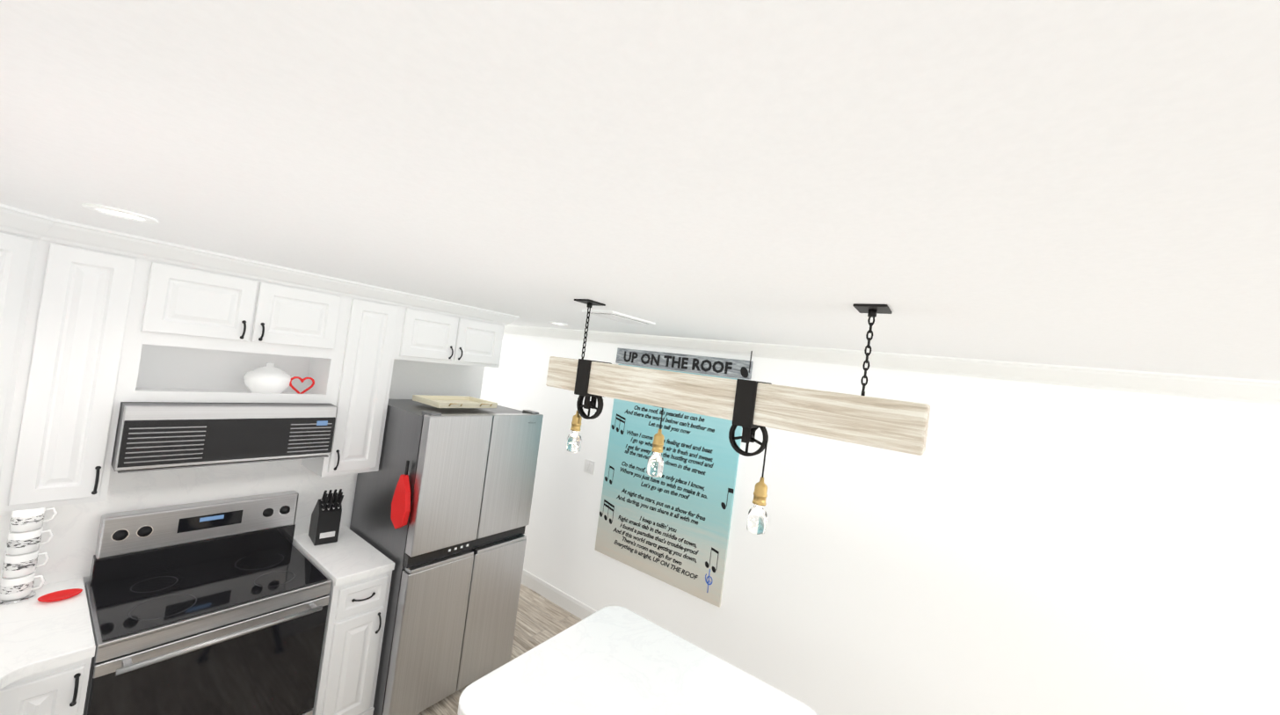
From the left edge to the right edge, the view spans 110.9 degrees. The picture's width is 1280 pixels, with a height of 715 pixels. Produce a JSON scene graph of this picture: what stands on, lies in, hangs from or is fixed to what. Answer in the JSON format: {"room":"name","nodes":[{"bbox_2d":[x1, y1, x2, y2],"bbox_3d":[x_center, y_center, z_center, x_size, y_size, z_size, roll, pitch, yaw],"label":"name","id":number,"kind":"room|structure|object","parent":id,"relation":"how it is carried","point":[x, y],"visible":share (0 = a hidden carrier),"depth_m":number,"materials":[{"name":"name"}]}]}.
{"room":"kitchen","nodes":[
{"label":"kitchen","id":0,"kind":"room"},
{"bbox_2d":[83,358,484,585],"bbox_3d":[-2.244,0.737,2.490,0.150,2.460,2.810,6,-2,36],"label":"wall","id":1,"kind":"structure","parent":0,"point":[410,379],"depth_m":3.24,"materials":[{"name":"paint"}]},
{"bbox_2d":[0,213,49,511],"bbox_3d":[-2.487,0.025,1.391,0.606,1.040,0.606,6,-2,36],"label":"upper cabinet","id":2,"kind":"object","parent":1,"relation":"attached to","point":[22,242],"depth_m":1.60,"materials":[{"name":"white paint"}]},
{"bbox_2d":[3,231,161,511],"bbox_3d":[-2.337,0.054,1.836,0.335,1.040,0.295,6,-2,36],"label":"upper cabinet","id":3,"kind":"object","parent":1,"relation":"attached to","point":[98,325],"depth_m":1.73,"materials":[{"name":"white paint"}]},
{"bbox_2d":[0,458,354,586],"bbox_3d":[-2.422,0.720,2.096,0.020,0.568,1.901,6,-2,36],"label":"backsplash","id":4,"kind":"structure","parent":1,"relation":"attached to","point":[69,548],"depth_m":2.15,"materials":[{"name":"stone"}]},
{"bbox_2d":[151,252,263,350],"bbox_3d":[-2.119,-0.259,2.090,0.335,0.350,0.380,6,-2,36],"label":"upper cabinet","id":5,"kind":"object","parent":1,"relation":"attached to","point":[197,301],"depth_m":2.01,"materials":[{"name":"white paint"}]},
{"bbox_2d":[111,401,337,472],"bbox_3d":[-2.040,0.352,2.204,0.395,0.275,0.762,6,-2,36],"label":"range hood","id":6,"kind":"object","parent":1,"relation":"attached to","point":[158,435],"visible":0.98,"depth_m":2.02,"materials":[{"name":"metal"}]},
{"bbox_2d":[253,273,355,357],"bbox_3d":[-1.897,-0.224,2.402,0.335,0.350,0.390,6,-2,36],"label":"upper cabinet","id":7,"kind":"object","parent":1,"relation":"attached to","point":[297,316],"depth_m":2.31,"materials":[{"name":"white paint"}]},
{"bbox_2d":[400,301,464,363],"bbox_3d":[-1.500,-0.160,2.961,0.335,0.350,0.386,6,-2,36],"label":"upper cabinet","id":8,"kind":"object","parent":1,"relation":"attached to","point":[432,333],"depth_m":2.87,"materials":[{"name":"white paint"}]},
{"bbox_2d":[457,312,509,368],"bbox_3d":[-1.278,-0.124,3.273,0.335,0.350,0.384,6,-2,36],"label":"upper cabinet","id":9,"kind":"object","parent":1,"relation":"attached to","point":[481,336],"depth_m":3.17,"materials":[{"name":"white paint"}]},
{"bbox_2d":[415,582,581,714],"bbox_3d":[-0.569,2.197,1.614,8.300,0.050,3.890,6,-2,36],"label":"floor","id":10,"kind":"structure","parent":0,"point":[540,619],"depth_m":3.60,"materials":[{"name":"brown wood"}]},
{"bbox_2d":[0,656,92,714],"bbox_3d":[-2.389,1.493,1.702,0.666,0.888,0.225,6,-2,36],"label":"base cabinet","id":11,"kind":"object","parent":10,"relation":"on","point":[60,690],"depth_m":1.54,"materials":[{"name":"white paint"}]},
{"bbox_2d":[0,576,95,689],"bbox_3d":[-1.677,1.094,0.852,2.737,0.040,0.865,6,-2,36],"label":"countertop","id":12,"kind":"structure","parent":11,"relation":"on","point":[36,636],"depth_m":1.64,"materials":[{"name":"stone"}]},
{"bbox_2d":[0,507,57,604],"bbox_3d":[-2.523,0.800,1.814,0.100,0.372,0.122,6,-2,36],"label":"mugs","id":13,"kind":"object","parent":12,"relation":"on","point":[22,554],"visible":1,"depth_m":1.78,"materials":[{"name":"white ceramic"}]},
{"bbox_2d":[37,588,82,602],"bbox_3d":[-2.417,0.995,1.838,0.081,0.014,0.116,6,-2,36],"label":"spoon rest","id":14,"kind":"object","parent":12,"relation":"on","point":[60,595],"visible":1,"depth_m":1.84,"materials":[{"name":"red plastic"}]},
{"bbox_2d":[82,490,331,714],"bbox_3d":[-2.053,1.380,2.096,0.676,1.215,0.760,6,-2,36],"label":"range","id":15,"kind":"object","parent":10,"relation":"on","point":[218,607],"visible":1,"depth_m":2.03,"materials":[{"name":"metal"}]},
{"bbox_2d":[312,570,392,714],"bbox_3d":[-1.790,1.589,2.544,0.666,0.888,0.290,6,-2,36],"label":"base cabinet","id":16,"kind":"object","parent":10,"relation":"on","point":[352,648],"depth_m":2.34,"materials":[{"name":"white paint"}]},
{"bbox_2d":[292,525,394,586],"bbox_3d":[-1.731,1.127,2.552,0.672,0.040,0.290,6,-2,36],"label":"countertop","id":17,"kind":"structure","parent":16,"relation":"on","point":[351,558],"depth_m":2.47,"materials":[{"name":"stone"}]},
{"bbox_2d":[308,488,343,545],"bbox_3d":[-1.866,0.932,2.632,0.226,0.314,0.112,6,-2,44],"label":"knife block","id":18,"kind":"object","parent":17,"relation":"on","point":[325,519],"visible":1,"depth_m":2.59,"materials":[{"name":"black wood"}]},
{"bbox_2d":[349,399,543,714],"bbox_3d":[-1.339,1.204,2.976,0.769,1.787,0.830,6,-2,36],"label":"refrigerator","id":19,"kind":"object","parent":10,"relation":"on","point":[454,549],"visible":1,"depth_m":2.66,"materials":[{"name":"metal"}]},
{"bbox_2d":[390,460,410,529],"bbox_3d":[-1.338,0.773,2.482,0.160,0.380,0.028,6,-2,36],"label":"oven mitt","id":20,"kind":"object","parent":19,"relation":"hanging from","point":[400,508],"visible":0.98,"depth_m":2.46,"materials":[{"name":"red fabric"}]},
{"bbox_2d":[412,394,497,407],"bbox_3d":[-1.222,0.297,2.942,0.353,0.036,0.420,6,-2,36],"label":"tray","id":21,"kind":"object","parent":19,"relation":"on","point":[452,402],"visible":1,"depth_m":2.92,"materials":[{"name":"beige wood"}]},
{"bbox_2d":[457,605,817,714],"bbox_3d":[-0.034,1.772,1.646,1.090,0.930,0.960,6,-2,36],"label":"kitchen island","id":22,"kind":"object","parent":10,"relation":"on","point":[614,660],"visible":1,"depth_m":1.78,"materials":[{"name":"stone"}]},
{"bbox_2d":[0,0,1279,380],"bbox_3d":[-0.250,-0.292,1.672,8.300,0.050,3.890,6,-2,36],"label":"ceiling","id":23,"kind":"structure","parent":0,"point":[1087,183],"depth_m":0.57,"materials":[{"name":"paint"}]},
{"bbox_2d":[81,203,159,223],"bbox_3d":[-1.599,-0.443,1.360,0.156,0.008,0.156,6,-2,36],"label":"recessed light","id":24,"kind":"object","parent":23,"relation":"in","point":[120,213],"visible":1,"depth_m":1.35,"materials":[{"name":"white plastic"}]},
{"bbox_2d":[548,321,567,325],"bbox_3d":[-0.654,-0.271,3.515,0.156,0.008,0.156,6,-2,36],"label":"recessed light","id":25,"kind":"object","parent":23,"relation":"in","point":[557,323],"visible":1,"depth_m":3.49,"materials":[{"name":"white plastic"}]},
{"bbox_2d":[581,309,655,324],"bbox_3d":[-0.113,-0.221,2.472,0.220,0.017,0.400,6,-2,36],"label":"ceiling vent","id":26,"kind":"object","parent":23,"relation":"in","point":[615,316],"visible":0.96,"depth_m":2.39,"materials":[{"name":"white metal"}]},
{"bbox_2d":[545,298,930,534],"bbox_3d":[0.199,0.179,1.663,1.480,0.770,0.150,6,-2,36],"label":"light","id":27,"kind":"object","parent":23,"relation":"hanging from","point":[750,407],"visible":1,"depth_m":1.47,"materials":[{"name":"brown wood"}]},
{"bbox_2d":[480,333,1279,714],"bbox_3d":[0.669,1.127,3.161,8.000,2.460,0.150,6,-2,36],"label":"wall","id":28,"kind":"structure","parent":0,"point":[997,546],"depth_m":2.30,"materials":[{"name":"paint"}]},
{"bbox_2d":[521,568,596,619],"bbox_3d":[0.473,2.274,3.067,8.000,0.130,0.014,6,-2,36],"label":"baseboard","id":29,"kind":"structure","parent":28,"relation":"attached to","point":[581,610],"depth_m":3.92,"materials":[{"name":"white paint"}]},
{"bbox_2d":[583,458,595,474],"bbox_3d":[-0.446,0.960,3.872,0.115,0.115,0.010,6,-2,36],"label":"light switch","id":30,"kind":"object","parent":28,"relation":"attached to","point":[589,466],"visible":1,"depth_m":3.87,"materials":[{"name":"white plastic"}]},
{"bbox_2d":[594,347,753,607],"bbox_3d":[0.225,0.762,3.399,1.260,1.860,0.040,6,-2,36],"label":"art","id":31,"kind":"object","parent":28,"relation":"attached to","point":[671,525],"visible":0.83,"depth_m":3.35,"materials":[{"name":"paper"}]},
{"bbox_2d":[503,324,1279,405],"bbox_3d":[0.785,-0.055,3.073,8.078,0.092,0.078,6,-2,36],"label":"crown molding","id":32,"kind":"structure","parent":28,"relation":"attached to","point":[1247,390],"depth_m":2.33,"materials":[{"name":"white paint"}]},
{"bbox_3d":[-0.690,0.868,-0.412,6.070,2.460,0.085,6,-2,36],"label":"wall","id":33,"kind":"structure","parent":0,"visible":0},
{"bbox_2d":[0,203,45,220],"bbox_3d":[-2.255,0.013,1.430,0.252,1.075,0.253,6,-2,36],"label":"crown molding","id":34,"kind":"structure","parent":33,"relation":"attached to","point":[10,211],"depth_m":1.52,"materials":[{"name":"white paint"}]},
{"bbox_2d":[298,290,407,476],"bbox_3d":[-1.752,0.149,2.660,0.335,1.040,0.335,6,-2,36],"label":"upper cabinet","id":35,"kind":"object","parent":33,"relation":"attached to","point":[358,383],"depth_m":2.56,"materials":[{"name":"white paint"}]}
]}

